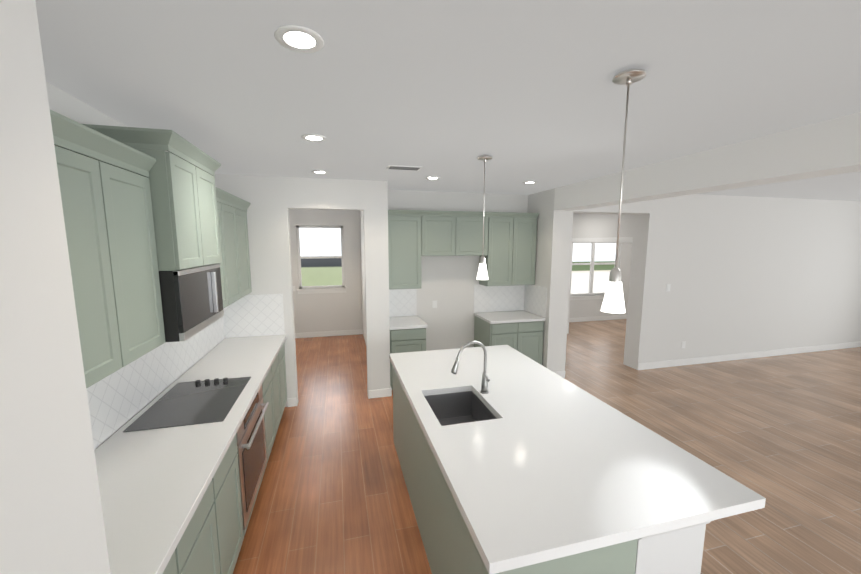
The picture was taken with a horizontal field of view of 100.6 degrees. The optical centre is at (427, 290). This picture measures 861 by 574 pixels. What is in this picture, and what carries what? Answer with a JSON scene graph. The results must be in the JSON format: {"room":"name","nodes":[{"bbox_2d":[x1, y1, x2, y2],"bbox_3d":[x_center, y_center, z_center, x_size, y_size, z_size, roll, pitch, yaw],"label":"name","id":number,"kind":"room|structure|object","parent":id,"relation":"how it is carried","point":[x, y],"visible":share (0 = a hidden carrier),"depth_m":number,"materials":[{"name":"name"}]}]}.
{"room":"kitchen","nodes":[
{"label":"kitchen","id":0,"kind":"room"},
{"bbox_2d":[0,0,110,573],"bbox_3d":[-0.822,0.709,-0.543,0.690,2.770,2.860,-2,8,-14],"label":"wall","id":1,"kind":"structure","parent":0,"point":[51,518],"depth_m":0.74,"materials":[{"name":"white paint"}]},
{"bbox_2d":[46,82,223,449],"bbox_3d":[-1.745,0.448,1.429,0.120,2.770,12.570,-2,8,-14],"label":"wall","id":2,"kind":"structure","parent":0,"point":[63,103],"depth_m":1.88,"materials":[{"name":"white paint"}]},
{"bbox_2d":[50,110,129,388],"bbox_3d":[-1.494,-0.115,1.319,0.326,1.015,0.427,-2,8,-14],"label":"upper cabinet","id":3,"kind":"object","parent":2,"relation":"attached to","point":[84,188],"depth_m":1.45,"materials":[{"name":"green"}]},
{"bbox_2d":[102,134,169,362],"bbox_3d":[-1.599,-0.170,1.730,0.326,1.015,0.428,-2,8,-14],"label":"upper cabinet","id":4,"kind":"object","parent":2,"relation":"attached to","point":[157,241],"depth_m":1.78,"materials":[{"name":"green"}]},
{"bbox_2d":[86,124,225,273],"bbox_3d":[-1.699,-0.524,2.282,0.426,0.748,0.766,-2,8,-14],"label":"upper cabinet","id":5,"kind":"object","parent":2,"relation":"attached to","point":[188,213],"depth_m":2.06,"materials":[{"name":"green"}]},
{"bbox_2d":[86,294,284,448],"bbox_3d":[-1.618,0.518,2.533,0.660,0.496,3.486,-2,8,-14],"label":"backsplash","id":6,"kind":"structure","parent":2,"relation":"attached to","point":[119,398],"depth_m":2.71,"materials":[{"name":"tile"}]},
{"bbox_2d":[162,262,229,341],"bbox_3d":[-1.691,0.051,2.360,0.440,0.408,0.758,-2,8,-14],"label":"microwave","id":7,"kind":"object","parent":2,"relation":"attached to","point":[196,298],"depth_m":2.23,"materials":[{"name":"grey"}]},
{"bbox_2d":[218,190,229,285],"bbox_3d":[-1.900,-0.325,2.904,0.326,1.015,0.472,-2,8,-14],"label":"upper cabinet","id":8,"kind":"object","parent":2,"relation":"attached to","point":[219,191],"depth_m":3.18,"materials":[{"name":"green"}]},
{"bbox_2d":[222,190,241,304],"bbox_3d":[-2.014,-0.384,3.347,0.326,1.015,0.449,-2,8,-14],"label":"upper cabinet","id":9,"kind":"object","parent":2,"relation":"attached to","point":[233,251],"depth_m":3.45,"materials":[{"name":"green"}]},
{"bbox_2d":[238,198,251,297],"bbox_3d":[-2.132,-0.445,3.809,0.326,1.015,0.514,-2,8,-14],"label":"upper cabinet","id":10,"kind":"object","parent":2,"relation":"attached to","point":[243,241],"depth_m":3.87,"materials":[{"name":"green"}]},
{"bbox_2d":[214,174,389,406],"bbox_3d":[-1.446,0.055,4.393,1.933,2.770,0.120,-2,8,-14],"label":"wall","id":11,"kind":"structure","parent":0,"point":[272,200],"depth_m":4.27,"materials":[{"name":"white paint"}]},
{"bbox_2d":[287,398,296,406],"bbox_3d":[-1.681,1.391,4.440,0.112,0.110,0.014,-2,8,-14],"label":"baseboard","id":12,"kind":"structure","parent":11,"relation":"attached to","point":[291,402],"depth_m":4.43,"materials":[{"name":"white wood"}]},
{"bbox_2d":[368,388,391,398],"bbox_3d":[-0.627,1.355,4.706,0.306,0.110,0.014,-2,8,-14],"label":"baseboard","id":13,"kind":"structure","parent":11,"relation":"attached to","point":[378,393],"depth_m":4.70,"materials":[{"name":"white wood"}]},
{"bbox_2d":[289,209,362,332],"bbox_3d":[-2.341,-0.376,7.646,1.813,2.770,0.120,-2,8,-14],"label":"wall","id":14,"kind":"structure","parent":0,"point":[319,312],"depth_m":7.68,"materials":[{"name":"white paint"}]},
{"bbox_2d":[296,225,346,293],"bbox_3d":[-2.266,-0.653,7.612,1.020,1.430,0.150,-2,8,-14],"label":"window","id":15,"kind":"structure","parent":14,"relation":"in","point":[323,289],"depth_m":7.62,"materials":[{"name":"white"}]},
{"bbox_2d":[295,329,362,337],"bbox_3d":[-2.325,0.952,7.756,1.813,0.110,0.014,-2,8,-14],"label":"baseboard","id":16,"kind":"structure","parent":14,"relation":"attached to","point":[327,333],"depth_m":7.79,"materials":[{"name":"white wood"}]},
{"bbox_2d":[360,210,365,342],"bbox_3d":[-0.986,-0.191,6.248,0.120,2.770,3.280,-2,8,-14],"label":"wall","id":17,"kind":"structure","parent":0,"point":[363,271],"depth_m":7.30,"materials":[{"name":"white paint"}]},
{"bbox_2d":[35,0,860,200],"bbox_3d":[3.687,-1.212,3.033,11.800,0.100,13.800,-2,8,-14],"label":"ceiling","id":18,"kind":"structure","parent":0,"point":[450,92],"depth_m":1.67,"materials":[{"name":"grey paint"}]},
{"bbox_2d":[274,25,323,52],"bbox_3d":[-0.476,-0.932,1.329,0.176,0.008,0.176,-2,8,-14],"label":"recessed light","id":19,"kind":"object","parent":18,"relation":"in","point":[297,38],"visible":0.96,"depth_m":1.32,"materials":[{"name":"white plastic"}]},
{"bbox_2d":[301,134,326,141],"bbox_3d":[-0.817,-1.096,2.570,0.176,0.008,0.176,-2,8,-14],"label":"recessed light","id":20,"kind":"object","parent":18,"relation":"in","point":[314,137],"visible":1,"depth_m":2.56,"materials":[{"name":"white"}]},
{"bbox_2d":[311,170,327,173],"bbox_3d":[-1.149,-1.260,3.810,0.176,0.008,0.176,-2,8,-14],"label":"recessed light","id":21,"kind":"object","parent":18,"relation":"in","point":[319,172],"visible":1,"depth_m":3.81,"materials":[{"name":"white plastic"}]},
{"bbox_2d":[386,165,421,170],"bbox_3d":[-0.237,-1.231,3.596,0.340,0.010,0.170,-2,8,-14],"label":"ceiling vent","id":22,"kind":"object","parent":18,"relation":"in","point":[400,167],"visible":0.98,"depth_m":3.56,"materials":[{"name":"white metal"}]},
{"bbox_2d":[426,176,439,179],"bbox_3d":[0.059,-1.306,4.157,0.176,0.008,0.176,-2,8,-14],"label":"recessed light","id":23,"kind":"object","parent":18,"relation":"in","point":[432,178],"visible":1,"depth_m":4.16,"materials":[{"name":"white"}]},
{"bbox_2d":[477,155,492,279],"bbox_3d":[0.497,-0.635,3.174,0.132,1.080,0.132,-2,8,-14],"label":"pendant light","id":24,"kind":"object","parent":18,"relation":"hanging from","point":[482,274],"visible":1,"depth_m":3.20,"materials":[{"name":"white glass"}]},
{"bbox_2d":[523,181,536,183],"bbox_3d":[1.278,-1.347,4.464,0.176,0.008,0.176,-2,8,-14],"label":"recessed light","id":25,"kind":"object","parent":18,"relation":"in","point":[529,182],"visible":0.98,"depth_m":4.46,"materials":[{"name":"white"}]},
{"bbox_2d":[601,69,645,313],"bbox_3d":[0.895,-0.434,1.655,0.132,1.080,0.132,-2,8,-14],"label":"pendant light","id":26,"kind":"object","parent":18,"relation":"hanging from","point":[613,301],"visible":1,"depth_m":1.68,"materials":[{"name":"white glass"}]},
{"bbox_2d":[388,190,527,350],"bbox_3d":[0.585,-0.110,5.641,2.622,2.770,0.120,-2,8,-14],"label":"wall","id":27,"kind":"structure","parent":0,"point":[448,283],"depth_m":5.52,"materials":[{"name":"white paint"}]},
{"bbox_2d":[388,210,423,288],"bbox_3d":[-0.369,-0.574,5.091,0.510,1.084,0.325,-2,8,-14],"label":"upper cabinet","id":28,"kind":"object","parent":27,"relation":"attached to","point":[405,227],"depth_m":4.94,"materials":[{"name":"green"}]},
{"bbox_2d":[432,300,436,307],"bbox_3d":[0.110,0.214,5.496,0.075,0.115,0.008,-2,8,-14],"label":"outlet","id":29,"kind":"object","parent":27,"relation":"attached to","point":[434,304],"visible":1,"depth_m":5.49,"materials":[{"name":"white plastic"}]},
{"bbox_2d":[424,210,455,255],"bbox_3d":[0.120,-0.818,5.184,0.500,0.625,0.325,-2,8,-14],"label":"upper cabinet","id":30,"kind":"object","parent":27,"relation":"attached to","point":[439,232],"depth_m":5.04,"materials":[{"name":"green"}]},
{"bbox_2d":[389,284,546,317],"bbox_3d":[0.538,0.178,5.272,2.331,0.451,0.640,-2,8,-14],"label":"backsplash","id":31,"kind":"structure","parent":27,"relation":"attached to","point":[528,298],"depth_m":5.66,"materials":[{"name":"tile"}]},
{"bbox_2d":[456,211,491,257],"bbox_3d":[0.605,-0.834,5.306,0.500,0.625,0.325,-2,8,-14],"label":"upper cabinet","id":32,"kind":"object","parent":27,"relation":"attached to","point":[469,225],"depth_m":5.15,"materials":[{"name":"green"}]},
{"bbox_2d":[479,212,515,285],"bbox_3d":[1.040,-0.621,5.446,0.399,1.084,0.325,-2,8,-14],"label":"upper cabinet","id":33,"kind":"object","parent":27,"relation":"attached to","point":[509,250],"depth_m":5.30,"materials":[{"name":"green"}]},
{"bbox_2d":[512,213,538,285],"bbox_3d":[1.427,-0.634,5.543,0.399,1.084,0.325,-2,8,-14],"label":"upper cabinet","id":34,"kind":"object","parent":27,"relation":"attached to","point":[523,266],"depth_m":5.39,"materials":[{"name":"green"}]},
{"bbox_2d":[233,319,860,573],"bbox_3d":[3.687,1.633,3.409,11.800,0.100,13.800,-2,8,-14],"label":"floor","id":35,"kind":"structure","parent":0,"point":[781,434],"depth_m":3.44,"materials":[{"name":"brown wood"}]},
{"bbox_2d":[166,543,185,573],"bbox_3d":[-1.232,1.439,1.156,0.654,0.876,0.415,-2,8,-14],"label":"base cabinet","id":36,"kind":"object","parent":35,"relation":"on","point":[177,565],"depth_m":1.40,"materials":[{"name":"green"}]},
{"bbox_2d":[182,475,225,573],"bbox_3d":[-1.336,1.385,1.562,0.654,0.876,0.430,-2,8,-14],"label":"base cabinet","id":37,"kind":"object","parent":35,"relation":"on","point":[205,549],"depth_m":1.71,"materials":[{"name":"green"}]},
{"bbox_2d":[94,335,285,573],"bbox_3d":[-1.603,0.786,2.567,0.667,0.040,3.476,-2,8,-14],"label":"countertop","id":38,"kind":"structure","parent":37,"relation":"on","point":[152,484],"depth_m":1.75,"materials":[{"name":"white stone"}]},
{"bbox_2d":[122,371,253,430],"bbox_3d":[-1.615,0.757,2.512,0.530,0.032,0.760,-2,8,-14],"label":"cooktop","id":39,"kind":"object","parent":38,"relation":"in","point":[207,398],"depth_m":2.45,"materials":[{"name":"black glass"}]},
{"bbox_2d":[218,427,246,573],"bbox_3d":[-1.444,1.330,1.983,0.654,0.876,0.446,-2,8,-14],"label":"base cabinet","id":40,"kind":"object","parent":35,"relation":"on","point":[231,481],"depth_m":2.12,"materials":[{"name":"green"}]},
{"bbox_2d":[242,383,269,526],"bbox_3d":[-1.597,1.250,2.580,0.654,0.876,0.798,-2,8,-14],"label":"oven","id":41,"kind":"object","parent":35,"relation":"on","point":[255,433],"depth_m":2.63,"materials":[{"name":"grey metal"}]},
{"bbox_2d":[266,367,277,452],"bbox_3d":[-1.751,1.171,3.183,0.654,0.876,0.456,-2,8,-14],"label":"base cabinet","id":42,"kind":"object","parent":35,"relation":"on","point":[271,399],"depth_m":3.39,"materials":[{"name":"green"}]},
{"bbox_2d":[274,351,282,426],"bbox_3d":[-1.859,1.115,3.603,0.654,0.876,0.420,-2,8,-14],"label":"base cabinet","id":43,"kind":"object","parent":35,"relation":"on","point":[277,362],"depth_m":3.81,"materials":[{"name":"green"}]},
{"bbox_2d":[282,343,286,410],"bbox_3d":[-1.974,1.056,4.050,0.654,0.876,0.510,-2,8,-14],"label":"base cabinet","id":44,"kind":"object","parent":35,"relation":"on","point":[284,385],"depth_m":4.18,"materials":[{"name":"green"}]},
{"bbox_2d":[390,330,425,389],"bbox_3d":[-0.336,0.911,5.143,0.504,0.876,0.620,-2,8,-14],"label":"base cabinet","id":45,"kind":"object","parent":35,"relation":"on","point":[401,341],"depth_m":4.81,"materials":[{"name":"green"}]},
{"bbox_2d":[389,316,427,329],"bbox_3d":[-0.328,0.454,5.075,0.516,0.040,0.640,-2,8,-14],"label":"countertop","id":46,"kind":"structure","parent":45,"relation":"on","point":[409,322],"depth_m":4.88,"materials":[{"name":"white stone"}]},
{"bbox_2d":[474,318,520,349],"bbox_3d":[1.030,0.866,5.486,0.431,0.876,0.620,-2,8,-14],"label":"base cabinet","id":47,"kind":"object","parent":35,"relation":"on","point":[520,331],"depth_m":5.19,"materials":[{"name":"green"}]},
{"bbox_2d":[474,310,544,325],"bbox_3d":[1.235,0.402,5.468,0.875,0.040,0.640,-2,8,-14],"label":"countertop","id":48,"kind":"structure","parent":47,"relation":"on","point":[502,316],"depth_m":5.31,"materials":[{"name":"white stone"}]},
{"bbox_2d":[517,322,543,364],"bbox_3d":[1.448,0.852,5.592,0.432,0.876,0.620,-2,8,-14],"label":"base cabinet","id":49,"kind":"object","parent":35,"relation":"on","point":[531,346],"depth_m":5.28,"materials":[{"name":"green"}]},
{"bbox_2d":[393,373,710,573],"bbox_3d":[0.439,1.250,2.586,1.022,0.874,2.381,-2,8,-14],"label":"kitchen island","id":50,"kind":"object","parent":35,"relation":"on","point":[449,548],"depth_m":1.68,"materials":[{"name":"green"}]},
{"bbox_2d":[389,345,765,573],"bbox_3d":[0.540,0.789,2.564,1.292,0.045,2.435,-2,8,-14],"label":"island countertop","id":51,"kind":"structure","parent":50,"relation":"on","point":[537,468],"depth_m":1.76,"materials":[{"name":"white stone"}]},
{"bbox_2d":[449,341,492,392],"bbox_3d":[0.306,0.560,2.557,0.320,0.410,0.137,-2,8,-14],"label":"faucet","id":52,"kind":"object","parent":51,"relation":"on","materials":[{"name":"silver metal"}]},
{"bbox_2d":[554,371,564,377],"bbox_3d":[1.912,1.271,5.345,0.326,0.110,0.014,-2,8,-14],"label":"baseboard","id":53,"kind":"structure","parent":35,"relation":"on","point":[561,373],"depth_m":5.36,"materials":[{"name":"white wood"}]},
{"bbox_2d":[524,188,571,371],"bbox_3d":[1.818,-0.094,5.522,0.290,2.770,0.720,-2,8,-14],"label":"wall","id":54,"kind":"structure","parent":0,"point":[553,238],"depth_m":5.21,"materials":[{"name":"white paint"}]},
{"bbox_2d":[554,112,860,210],"bbox_3d":[3.021,-0.697,0.667,0.290,0.300,9.050,-2,8,-14],"label":"header","id":55,"kind":"object","parent":54,"relation":"attached to","point":[826,148],"visible":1,"depth_m":2.71,"materials":[{"name":"white paint"}]},
{"bbox_2d":[569,243,631,317],"bbox_3d":[4.384,-0.586,9.237,3.060,2.770,0.120,-2,8,-14],"label":"wall","id":56,"kind":"structure","parent":0,"point":[585,308],"depth_m":9.32,"materials":[{"name":"white paint"}]},
{"bbox_2d":[570,243,618,299],"bbox_3d":[4.257,-0.629,9.183,1.610,1.730,0.150,-2,8,-14],"label":"room window","id":57,"kind":"structure","parent":56,"relation":"in","point":[580,296],"depth_m":9.22,"materials":[{"name":"white"}]},
{"bbox_2d":[569,315,626,321],"bbox_3d":[4.401,0.741,9.347,3.060,0.110,0.014,-2,8,-14],"label":"baseboard","id":58,"kind":"structure","parent":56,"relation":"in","point":[597,318],"depth_m":9.36,"materials":[{"name":"white wood"}]},
{"bbox_2d":[572,213,633,237],"bbox_3d":[3.214,-0.343,7.403,0.120,2.770,3.130,-2,8,-14],"label":"wall","id":59,"kind":"structure","parent":0,"point":[595,225],"depth_m":6.76,"materials":[{"name":"white paint"}]},
{"bbox_2d":[567,237,632,333],"bbox_3d":[3.322,0.042,6.987,0.138,2.115,2.030,-2,8,-14],"label":"door frame","id":60,"kind":"structure","parent":59,"relation":"attached to","point":[604,240],"depth_m":7.12,"materials":[{"name":"white"}]},
{"bbox_2d":[564,194,860,370],"bbox_3d":[5.304,-0.181,6.181,6.795,2.770,0.290,-2,8,-14],"label":"wall","id":61,"kind":"structure","parent":0,"point":[743,274],"depth_m":6.00,"materials":[{"name":"white paint"}]},
{"bbox_2d":[637,341,860,369],"bbox_3d":[5.988,1.135,6.372,5.422,0.110,0.014,-2,8,-14],"label":"baseboard","id":62,"kind":"structure","parent":61,"relation":"attached to","point":[688,361],"depth_m":6.25,"materials":[{"name":"white wood"}]},
{"label":"outside","id":63,"kind":"structure","parent":0,"visible":0},
{"bbox_2d":[299,228,341,285],"bbox_3d":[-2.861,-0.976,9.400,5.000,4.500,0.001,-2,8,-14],"label":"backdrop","id":64,"kind":"structure","parent":63,"point":[320,242],"depth_m":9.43,"materials":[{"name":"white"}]},
{"bbox_2d":[571,243,615,293],"bbox_3d":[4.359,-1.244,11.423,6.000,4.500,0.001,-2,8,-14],"label":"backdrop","id":65,"kind":"structure","parent":63,"point":[604,252],"depth_m":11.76,"materials":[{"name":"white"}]}
]}

